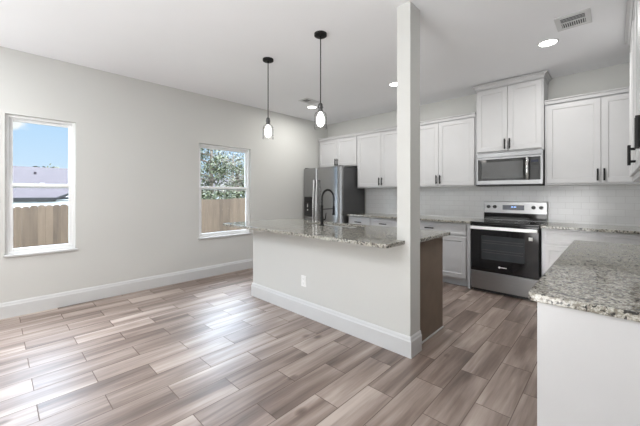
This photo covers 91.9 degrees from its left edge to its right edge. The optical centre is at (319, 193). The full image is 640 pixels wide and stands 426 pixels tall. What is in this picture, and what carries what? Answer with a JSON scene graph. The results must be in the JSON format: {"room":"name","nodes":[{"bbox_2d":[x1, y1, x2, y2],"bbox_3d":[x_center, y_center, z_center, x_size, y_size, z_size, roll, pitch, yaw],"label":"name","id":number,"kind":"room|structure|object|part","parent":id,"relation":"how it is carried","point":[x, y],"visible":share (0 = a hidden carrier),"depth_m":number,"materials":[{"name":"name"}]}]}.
{"room":"kitchen","nodes":[
{"label":"kitchen","id":0,"kind":"room"},
{"bbox_2d":[0,46,327,302],"bbox_3d":[-2.984,-0.112,3.586,0.140,2.800,9.000,0,0,44],"label":"wall","id":1,"kind":"structure","parent":0,"point":[137,141],"depth_m":4.08,"materials":[{"name":"paint"}]},
{"bbox_2d":[3,114,77,257],"bbox_3d":[-3.090,-0.086,3.442,0.137,1.493,0.606,0,0,44],"label":"window","id":2,"kind":"structure","parent":1,"relation":"in","point":[10,251],"depth_m":3.38,"materials":[{"name":"plastic"}]},
{"bbox_3d":[-3.060,0.650,3.414,0.056,0.022,0.606,0,0,44],"label":"sill","id":3,"kind":"part","parent":2,"relation":"part of","materials":[{"name":"paint"}]},
{"bbox_3d":[-3.119,-0.433,3.470,0.025,0.742,0.526,0,0,44],"label":"sash","id":4,"kind":"part","parent":2,"relation":"part of","materials":[{"name":"glass"}]},
{"bbox_3d":[-3.098,0.253,3.450,0.027,0.724,0.526,0,0,44],"label":"sash","id":5,"kind":"part","parent":2,"relation":"part of","materials":[{"name":"plastic"}]},
{"bbox_2d":[0,258,252,319],"bbox_3d":[-3.221,1.206,3.225,0.016,0.163,8.150,0,0,44],"label":"baseboard","id":6,"kind":"structure","parent":1,"relation":"attached to","point":[51,301],"depth_m":3.85,"materials":[{"name":"paint"}]},
{"bbox_2d":[198,144,251,239],"bbox_3d":[-1.552,-0.035,5.055,0.137,1.463,0.941,0,0,44],"label":"window","id":7,"kind":"structure","parent":1,"relation":"in","point":[205,146],"depth_m":5.11,"materials":[{"name":"plastic"}]},
{"bbox_3d":[-1.581,-0.401,5.083,0.025,0.677,0.861,0,0,44],"label":"sash","id":8,"kind":"part","parent":7,"relation":"part of","materials":[{"name":"glass"}]},
{"bbox_3d":[-1.560,0.271,5.063,0.027,0.759,0.861,0,0,44],"label":"sash","id":9,"kind":"part","parent":7,"relation":"part of","materials":[{"name":"plastic"}]},
{"bbox_3d":[-1.522,0.685,5.027,0.056,0.022,0.941,0,0,44],"label":"sill","id":10,"kind":"part","parent":7,"relation":"part of","materials":[{"name":"paint"}]},
{"bbox_2d":[0,268,536,425],"bbox_3d":[-1.124,1.348,1.813,5.280,0.120,9.280,0,0,44],"label":"floor","id":11,"kind":"structure","parent":0,"point":[208,351],"depth_m":2.28,"materials":[{"name":"brown wood"}]},
{"bbox_2d":[304,165,363,222],"bbox_3d":[0.245,0.388,6.127,0.986,1.800,0.806,0,0,44],"label":"refrigerator","id":12,"kind":"object","parent":11,"relation":"on","point":[343,181],"visible":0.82,"depth_m":5.80,"materials":[{"name":"silver metal"}]},
{"bbox_3d":[-0.237,0.120,6.092,0.195,0.095,0.003,0,0,44],"label":"control panel","id":13,"kind":"part","parent":12,"relation":"part of","materials":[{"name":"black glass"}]},
{"bbox_3d":[-0.182,0.373,6.122,0.374,1.740,0.079,0,0,44],"label":"freezer door","id":14,"kind":"part","parent":12,"relation":"part of","materials":[{"name":"metal"}]},
{"bbox_3d":[-0.120,0.308,5.967,0.026,1.146,0.071,0,0,44],"label":"handle","id":15,"kind":"part","parent":12,"relation":"part of","materials":[{"name":"silver metal"}]},
{"bbox_3d":[-0.064,0.308,5.914,0.026,1.146,0.071,0,0,44],"label":"handle","id":16,"kind":"part","parent":12,"relation":"part of","materials":[{"name":"silver metal"}]},
{"bbox_3d":[0.177,0.373,5.779,0.606,1.740,0.079,0,0,44],"label":"fridge door","id":17,"kind":"part","parent":12,"relation":"part of","materials":[{"name":"metal"}]},
{"bbox_2d":[349,216,396,226],"bbox_3d":[1.067,0.847,5.484,1.013,0.883,0.638,0,0,44],"label":"base cabinet","id":18,"kind":"object","parent":11,"relation":"on","point":[387,222],"visible":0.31,"depth_m":5.25,"materials":[{"name":"paint"}]},
{"bbox_3d":[0.691,0.501,5.471,0.458,0.150,0.020,0,0,44],"label":"drawer","id":19,"kind":"part","parent":18,"relation":"part of","materials":[{"name":"paint"}]},
{"bbox_3d":[1.058,0.501,5.121,0.493,0.150,0.020,0,0,44],"label":"drawer","id":20,"kind":"part","parent":18,"relation":"part of","materials":[{"name":"paint"}]},
{"bbox_2d":[324,224,443,343],"bbox_3d":[0.246,0.847,3.513,2.098,0.883,0.658,0,0,44],"label":"base cabinet","id":21,"kind":"object","parent":11,"relation":"on","point":[431,251],"visible":0.14,"depth_m":2.81,"materials":[{"name":"paint"}]},
{"bbox_2d":[223,218,449,247],"bbox_3d":[0.018,0.389,3.471,2.435,0.030,1.095,0,0,44],"label":"countertop","id":22,"kind":"structure","parent":21,"relation":"on","point":[366,235],"depth_m":3.05,"materials":[{"name":"stone"}]},
{"bbox_2d":[320,189,334,225],"bbox_3d":[0.109,0.159,3.700,0.098,0.430,0.259,0,0,44],"label":"kitchen faucet","id":23,"kind":"object","parent":22,"relation":"on","point":[322,219],"visible":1,"depth_m":3.63,"materials":[{"name":"black metal"}]},
{"bbox_3d":[0.995,0.847,2.799,0.012,0.883,0.538,0,0,44],"label":"panel","id":24,"kind":"part","parent":21,"relation":"part of","materials":[{"name":"brown wood"}]},
{"bbox_2d":[420,221,471,288],"bbox_3d":[1.828,0.847,4.758,1.084,0.883,0.638,0,0,44],"label":"base cabinet","id":25,"kind":"object","parent":11,"relation":"on","point":[457,245],"visible":0.24,"depth_m":4.32,"materials":[{"name":"paint"}]},
{"bbox_2d":[347,213,479,223],"bbox_3d":[1.468,0.389,5.109,2.113,0.030,0.629,0,0,44],"label":"countertop","id":26,"kind":"structure","parent":25,"relation":"on","point":[374,215],"depth_m":4.84,"materials":[{"name":"stone"}]},
{"bbox_3d":[1.629,0.501,4.577,1.016,0.150,0.020,0,0,44],"label":"drawer","id":27,"kind":"part","parent":25,"relation":"part of","materials":[{"name":"paint"}]},
{"bbox_3d":[1.814,0.882,4.401,0.506,0.568,0.020,0,0,44],"label":"door","id":28,"kind":"part","parent":25,"relation":"part of","materials":[{"name":"paint"}]},
{"bbox_2d":[470,201,547,300],"bbox_3d":[2.484,0.701,4.082,0.760,1.175,0.675,0,0,44],"label":"electric range","id":29,"kind":"object","parent":11,"relation":"on","point":[505,244],"visible":0.98,"depth_m":3.91,"materials":[{"name":"silver metal"}]},
{"bbox_3d":[2.521,1.268,4.120,0.720,0.040,0.530,0,0,44],"label":"kick plate","id":30,"kind":"part","parent":29,"relation":"part of","materials":[{"name":"black plastic"}]},
{"bbox_3d":[2.269,0.442,3.857,0.736,0.040,0.051,0,0,44],"label":"handle","id":31,"kind":"part","parent":29,"relation":"part of","materials":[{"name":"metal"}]},
{"bbox_3d":[2.300,1.129,3.889,0.752,0.227,0.036,0,0,44],"label":"drawer","id":32,"kind":"part","parent":29,"relation":"part of","materials":[{"name":"silver metal"}]},
{"bbox_3d":[2.300,0.702,3.888,0.752,0.613,0.039,0,0,44],"label":"oven door","id":33,"kind":"part","parent":29,"relation":"part of","materials":[{"name":"black glass"}]},
{"bbox_2d":[470,219,546,226],"bbox_3d":[2.483,0.378,4.081,0.760,0.017,0.596,0,0,44],"label":"cooktop","id":34,"kind":"object","parent":29,"relation":"in","point":[483,222],"depth_m":3.99,"materials":[{"name":"black metal"}]},
{"bbox_3d":[2.684,0.194,4.299,0.260,0.068,0.003,0,0,44],"label":"display panel","id":35,"kind":"part","parent":29,"relation":"part of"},
{"bbox_2d":[537,302,639,425],"bbox_3d":[1.658,0.847,1.615,0.674,0.883,1.806,0,0,44],"label":"base cabinet","id":36,"kind":"object","parent":11,"relation":"on","point":[588,363],"visible":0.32,"depth_m":1.07,"materials":[{"name":"paint"}]},
{"bbox_2d":[529,240,639,321],"bbox_3d":[1.667,0.389,1.609,0.674,0.030,1.845,0,0,44],"label":"countertop","id":37,"kind":"structure","parent":36,"relation":"on","point":[603,278],"depth_m":1.33,"materials":[{"name":"stone"}]},
{"bbox_2d":[541,228,639,276],"bbox_3d":[3.188,0.847,3.489,1.058,0.883,0.598,0,0,44],"label":"base cabinet","id":38,"kind":"object","parent":11,"relation":"on","point":[554,242],"visible":0.34,"depth_m":3.49,"materials":[{"name":"paint"}]},
{"bbox_3d":[2.787,0.882,3.473,0.468,0.568,0.020,0,0,44],"label":"door","id":39,"kind":"part","parent":38,"relation":"part of","materials":[{"name":"paint"}]},
{"bbox_3d":[2.787,0.501,3.473,0.468,0.150,0.020,0,0,44],"label":"drawer","id":40,"kind":"part","parent":38,"relation":"part of","materials":[{"name":"paint"}]},
{"bbox_2d":[541,222,639,233],"bbox_3d":[3.179,0.389,3.478,1.064,0.030,0.629,0,0,44],"label":"countertop","id":41,"kind":"structure","parent":38,"relation":"on","point":[550,225],"depth_m":3.41,"materials":[{"name":"stone"}]},
{"bbox_3d":[3.170,0.501,3.107,0.528,0.150,0.020,0,0,44],"label":"drawer","id":42,"kind":"part","parent":38,"relation":"part of","materials":[{"name":"paint"}]},
{"bbox_2d":[0,0,629,124],"bbox_3d":[-1.124,-1.572,1.813,5.280,0.120,9.280,0,0,44],"label":"ceiling","id":43,"kind":"structure","parent":0,"point":[212,48],"depth_m":3.14,"materials":[{"name":"paint"}]},
{"bbox_2d":[263,57,272,137],"bbox_3d":[-0.584,-1.063,3.481,0.124,0.898,0.124,0,0,44],"label":"pendant lamp","id":44,"kind":"object","parent":43,"relation":"hanging from","point":[268,60],"visible":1,"depth_m":3.46,"materials":[{"name":"black metal"}]},
{"bbox_2d":[266,117,269,124],"bbox_3d":[-0.584,-0.814,3.481,0.052,0.087,0.052,0,0,44],"label":"socket","id":45,"kind":"object","parent":44,"relation":"attached to","point":[267,119],"depth_m":3.46,"materials":[{"name":"grey metal"}]},
{"bbox_3d":[-0.584,-0.701,3.481,0.076,0.141,0.076,0,0,44],"label":"bulb","id":46,"kind":"part","parent":44,"relation":"part of","materials":[{"name":"white glass"}]},
{"bbox_3d":[-0.584,-1.162,3.481,0.009,0.630,0.009,0,0,44],"label":"rod","id":47,"kind":"part","parent":44,"relation":"part of","materials":[{"name":"black metal"}]},
{"bbox_2d":[298,98,318,104],"bbox_3d":[-0.176,-1.508,5.054,0.200,0.008,0.300,0,0,44],"label":"ceiling vent","id":48,"kind":"object","parent":43,"relation":"in","point":[305,100],"visible":1,"depth_m":5.05,"materials":[{"name":"metal"}]},
{"bbox_2d":[314,30,326,126],"bbox_3d":[0.005,-1.063,2.926,0.124,0.898,0.124,0,0,44],"label":"pendant lamp","id":49,"kind":"object","parent":43,"relation":"hanging from","point":[320,34],"visible":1,"depth_m":2.91,"materials":[{"name":"black metal"}]},
{"bbox_2d":[318,103,322,111],"bbox_3d":[0.005,-0.814,2.926,0.052,0.087,0.052,0,0,44],"label":"socket","id":50,"kind":"object","parent":49,"relation":"attached to","point":[320,106],"depth_m":2.91,"materials":[{"name":"grey metal"}]},
{"bbox_3d":[0.005,-1.162,2.926,0.009,0.630,0.009,0,0,44],"label":"rod","id":51,"kind":"part","parent":49,"relation":"part of","materials":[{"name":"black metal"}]},
{"bbox_3d":[0.005,-0.701,2.926,0.076,0.141,0.076,0,0,44],"label":"bulb","id":52,"kind":"part","parent":49,"relation":"part of","materials":[{"name":"white glass"}]},
{"bbox_2d":[389,82,396,86],"bbox_3d":[1.038,-1.508,4.272,0.180,0.008,0.180,0,0,44],"label":"recessed light","id":53,"kind":"object","parent":43,"relation":"in","point":[393,84],"visible":0.61,"depth_m":4.28,"materials":[{"name":"paint"}]},
{"bbox_2d":[537,38,558,46],"bbox_3d":[2.285,-1.508,3.102,0.180,0.008,0.180,0,0,44],"label":"recessed light","id":54,"kind":"object","parent":43,"relation":"in","point":[549,42],"visible":1,"depth_m":3.09,"materials":[{"name":"paint"}]},
{"bbox_2d":[554,8,591,31],"bbox_3d":[2.207,-1.508,2.699,0.240,0.008,0.280,0,0,44],"label":"ceiling vent","id":55,"kind":"object","parent":43,"relation":"in","point":[582,17],"visible":1,"depth_m":2.69,"materials":[{"name":"metal"}]},
{"bbox_2d":[253,230,396,331],"bbox_3d":[-0.070,0.847,3.257,2.035,0.882,0.120,0,0,44],"label":"wall","id":56,"kind":"structure","parent":0,"point":[354,280],"depth_m":2.98,"materials":[{"name":"paint"}]},
{"bbox_2d":[301,275,305,286],"bbox_3d":[-0.173,0.923,3.266,0.072,0.116,0.008,0,0,44],"label":"wall outlet","id":57,"kind":"object","parent":56,"relation":"attached to","point":[303,278],"visible":1,"depth_m":3.26,"materials":[{"name":"plastic"}]},
{"bbox_2d":[251,283,421,358],"bbox_3d":[-0.016,1.206,3.229,2.183,0.163,0.185,0,0,44],"label":"baseboard","id":58,"kind":"structure","parent":56,"relation":"attached to","point":[404,345],"depth_m":2.85,"materials":[{"name":"paint"}]},
{"bbox_2d":[397,1,419,336],"bbox_3d":[0.726,-0.112,2.533,0.116,2.800,0.169,0,0,44],"label":"column","id":59,"kind":"structure","parent":56,"relation":"attached to","point":[408,14],"depth_m":2.47,"materials":[{"name":"paint"}]},
{"bbox_2d":[328,62,639,226],"bbox_3d":[2.026,-0.112,5.117,5.280,2.800,0.150,0,0,44],"label":"wall","id":60,"kind":"structure","parent":0,"point":[618,205],"depth_m":4.14,"materials":[{"name":"tile"}]},
{"bbox_2d":[318,133,357,167],"bbox_3d":[0.430,-0.838,6.290,1.001,0.622,0.349,0,0,44],"label":"upper cabinet","id":61,"kind":"object","parent":60,"relation":"attached to","point":[341,149],"visible":0.8,"depth_m":6.15,"materials":[{"name":"paint"}]},
{"bbox_3d":[0.169,-0.817,6.368,0.480,0.536,0.020,0,0,44],"label":"door","id":62,"kind":"part","parent":61,"relation":"part of","materials":[{"name":"paint"}]},
{"bbox_3d":[0.434,-1.124,6.295,1.001,0.050,0.337,0,0,44],"label":"crown moulding","id":63,"kind":"part","parent":61,"relation":"part of","materials":[{"name":"paint"}]},
{"bbox_3d":[0.519,-0.817,6.034,0.481,0.536,0.020,0,0,44],"label":"door","id":64,"kind":"part","parent":61,"relation":"part of","materials":[{"name":"paint"}]},
{"bbox_2d":[356,126,396,187],"bbox_3d":[1.171,-0.625,5.576,1.050,1.049,0.361,0,0,44],"label":"upper cabinet","id":65,"kind":"object","parent":60,"relation":"attached to","point":[377,148],"visible":0.77,"depth_m":5.51,"materials":[{"name":"paint"}]},
{"bbox_3d":[0.898,-0.604,5.656,0.508,0.963,0.020,0,0,44],"label":"door","id":66,"kind":"part","parent":65,"relation":"part of","materials":[{"name":"paint"}]},
{"bbox_3d":[1.175,-1.124,5.580,1.050,0.050,0.349,0,0,44],"label":"crown moulding","id":67,"kind":"part","parent":65,"relation":"part of","materials":[{"name":"paint"}]},
{"bbox_3d":[1.266,-0.604,5.305,0.502,0.963,0.020,0,0,44],"label":"door","id":68,"kind":"part","parent":65,"relation":"part of","materials":[{"name":"paint"}]},
{"bbox_2d":[420,112,482,187],"bbox_3d":[1.930,-0.625,4.852,1.040,1.049,0.361,0,0,44],"label":"upper cabinet","id":69,"kind":"object","parent":60,"relation":"attached to","point":[447,144],"visible":0.72,"depth_m":4.66,"materials":[{"name":"paint"}]},
{"bbox_3d":[1.653,-0.604,4.937,0.485,0.963,0.020,0,0,44],"label":"door","id":70,"kind":"part","parent":69,"relation":"part of","materials":[{"name":"paint"}]},
{"bbox_3d":[1.935,-1.124,4.856,1.040,0.050,0.349,0,0,44],"label":"crown moulding","id":71,"kind":"part","parent":69,"relation":"part of","materials":[{"name":"paint"}]},
{"bbox_3d":[2.017,-0.604,4.589,0.515,0.963,0.020,0,0,44],"label":"door","id":72,"kind":"part","parent":69,"relation":"part of","materials":[{"name":"paint"}]},
{"bbox_2d":[472,70,551,154],"bbox_3d":[2.584,-1.024,4.200,0.866,0.949,0.403,0,0,44],"label":"upper cabinet","id":73,"kind":"object","parent":60,"relation":"attached to","point":[510,113],"visible":0.91,"depth_m":4.04,"materials":[{"name":"paint"}]},
{"bbox_3d":[2.344,-0.996,4.220,0.371,0.848,0.020,0,0,44],"label":"door","id":74,"kind":"part","parent":73,"relation":"part of","materials":[{"name":"paint"}]},
{"bbox_2d":[476,149,544,186],"bbox_3d":[2.574,-0.326,4.179,0.764,0.444,0.448,0,0,44],"label":"microwave","id":75,"kind":"object","parent":73,"relation":"attached to","point":[516,168],"visible":0.91,"depth_m":4.03,"materials":[{"name":"silver metal"}]},
{"bbox_3d":[2.459,-0.319,4.061,0.716,0.288,0.003,0,0,44],"label":"door glass","id":76,"kind":"part","parent":75,"relation":"part of","materials":[{"name":"black glass"}]},
{"bbox_3d":[2.600,-0.322,3.885,0.036,0.288,0.059,0,0,44],"label":"handle","id":77,"kind":"part","parent":75,"relation":"part of","materials":[{"name":"silver metal"}]},
{"bbox_3d":[2.674,-0.319,3.853,0.098,0.288,0.001,0,0,44],"label":"control panel","id":78,"kind":"part","parent":75,"relation":"part of","materials":[{"name":"black plastic"}]},
{"bbox_3d":[2.584,-1.466,4.200,0.866,0.065,0.403,0,0,44],"label":"crown moulding","id":79,"kind":"part","parent":73,"relation":"part of","materials":[{"name":"paint"}]},
{"bbox_3d":[2.615,-0.996,3.961,0.371,0.848,0.020,0,0,44],"label":"door","id":80,"kind":"part","parent":73,"relation":"part of","materials":[{"name":"paint"}]},
{"bbox_2d":[544,86,639,185],"bbox_3d":[3.269,-0.625,3.576,1.062,1.049,0.361,0,0,44],"label":"upper cabinet","id":81,"kind":"object","parent":60,"relation":"attached to","point":[587,136],"visible":0.97,"depth_m":3.56,"materials":[{"name":"paint"}]},
{"bbox_3d":[2.988,-0.604,3.664,0.499,0.963,0.020,0,0,44],"label":"door","id":82,"kind":"part","parent":81,"relation":"part of","materials":[{"name":"paint"}]},
{"bbox_3d":[3.273,-1.124,3.581,1.062,0.050,0.349,0,0,44],"label":"crown moulding","id":83,"kind":"part","parent":81,"relation":"part of","materials":[{"name":"paint"}]},
{"bbox_3d":[3.361,-0.604,3.308,0.523,0.963,0.020,0,0,44],"label":"door","id":84,"kind":"part","parent":81,"relation":"part of","materials":[{"name":"paint"}]},
{"bbox_3d":[0.736,-0.112,0.040,0.140,2.800,9.000,0,0,44],"label":"wall","id":85,"kind":"structure","parent":0,"visible":0},
{"bbox_2d":[625,11,639,181],"bbox_3d":[2.886,-0.803,2.670,0.354,1.372,0.775,0,0,44],"label":"upper cabinet","id":86,"kind":"object","parent":85,"relation":"attached to","point":[629,18],"visible":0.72,"depth_m":2.80,"materials":[{"name":"paint"}]},
{"bbox_3d":[2.886,-1.459,2.670,0.354,0.060,0.775,0,0,44],"label":"crown moulding","id":87,"kind":"part","parent":86,"relation":"part of","materials":[{"name":"paint"}]},
{"bbox_3d":[2.777,-0.788,2.750,0.020,1.253,0.704,0,0,44],"label":"door","id":88,"kind":"part","parent":86,"relation":"part of","materials":[{"name":"paint"}]},
{"bbox_2d":[627,0,639,178],"bbox_3d":[2.269,-0.803,2.029,0.361,1.372,1.000,0,0,44],"label":"upper cabinet","id":89,"kind":"object","parent":85,"relation":"attached to","point":[633,6],"visible":0.95,"depth_m":2.12,"materials":[{"name":"paint"}]},
{"bbox_3d":[2.272,-1.459,2.026,0.354,0.060,1.000,0,0,44],"label":"crown moulding","id":90,"kind":"part","parent":89,"relation":"part of","materials":[{"name":"paint"}]},
{"bbox_3d":[2.135,-0.265,2.119,0.041,0.135,0.017,0,0,44],"label":"handle","id":91,"kind":"part","parent":89,"relation":"part of","materials":[{"name":"black metal"}]},
{"bbox_3d":[2.342,-0.788,2.294,0.020,1.253,0.480,0,0,44],"label":"door","id":92,"kind":"part","parent":89,"relation":"part of","materials":[{"name":"paint"}]},
{"bbox_3d":[2.008,-0.788,1.944,0.020,1.253,0.480,0,0,44],"label":"door","id":93,"kind":"part","parent":89,"relation":"part of","materials":[{"name":"paint"}]},
{"bbox_2d":[634,115,639,148],"bbox_3d":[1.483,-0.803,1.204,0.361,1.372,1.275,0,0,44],"label":"microwave","id":94,"kind":"object","parent":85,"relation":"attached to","point":[637,117],"visible":1,"depth_m":1.31,"materials":[{"name":"paint"}]},
{"label":"outside","id":95,"kind":"structure","parent":0,"visible":0},
{"bbox_3d":[-21.597,2.138,27.547,59.850,0.200,80.000,0,0,44],"label":"ground","id":96,"kind":"structure","parent":95,"visible":0},
{"bbox_2d":[13,166,67,207],"bbox_3d":[-18.944,0.653,10.511,13.200,3.970,25.000,0,0,44],"label":"house","id":97,"kind":"structure","parent":96,"relation":"on","point":[22,197],"depth_m":12.08,"materials":[{"name":"white"}]},
{"bbox_2d":[13,198,244,247],"bbox_3d":[-4.884,1.054,9.569,0.154,1.967,14.038,0,0,44],"label":"wooden fence","id":98,"kind":"object","parent":96,"relation":"on","point":[41,225],"visible":0.15,"depth_m":7.70,"materials":[{"name":"brown wood"}]},
{"bbox_2d":[200,148,243,199],"bbox_3d":[-4.948,-0.361,13.342,2.916,5.009,2.897,0,0,-30],"label":"tree","id":99,"kind":"object","parent":96,"relation":"on","point":[213,169],"visible":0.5,"depth_m":13.11,"materials":[{"name":"green plant"}]},
{"bbox_2d":[200,150,244,197],"bbox_3d":[-5.945,-0.784,21.070,4.073,5.856,4.784,0,0,5],"label":"tree","id":100,"kind":"object","parent":96,"relation":"on","point":[227,160],"visible":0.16,"depth_m":21.33,"materials":[{"name":"green plant"}]},
{"bbox_2d":[200,177,244,197],"bbox_3d":[-8.642,0.488,35.230,9.000,4.300,18.000,0,0,44],"label":"house","id":101,"kind":"structure","parent":96,"relation":"on","point":[220,181],"depth_m":30.66,"materials":[{"name":"white"}]},
{"bbox_2d":[201,190,244,199],"bbox_3d":[-3.480,0.977,11.943,0.683,2.210,4.503,0,0,44],"label":"hedge","id":102,"kind":"object","parent":96,"relation":"on","point":[215,196],"visible":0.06,"depth_m":11.70,"materials":[{"name":"green plant"}]},
{"bbox_2d":[214,152,243,198],"bbox_3d":[-4.585,-0.236,17.460,3.664,4.763,3.337,0,0,1],"label":"tree","id":103,"kind":"object","parent":96,"relation":"on","point":[237,177],"visible":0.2,"depth_m":17.27,"materials":[{"name":"green plant"}]},
{"bbox_2d":[233,155,244,196],"bbox_3d":[-3.049,-0.327,15.068,2.367,4.941,2.344,0,0,44],"label":"tree","id":104,"kind":"object","parent":96,"relation":"on","point":[239,166],"visible":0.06,"depth_m":14.80,"materials":[{"name":"green plant"}]}
]}

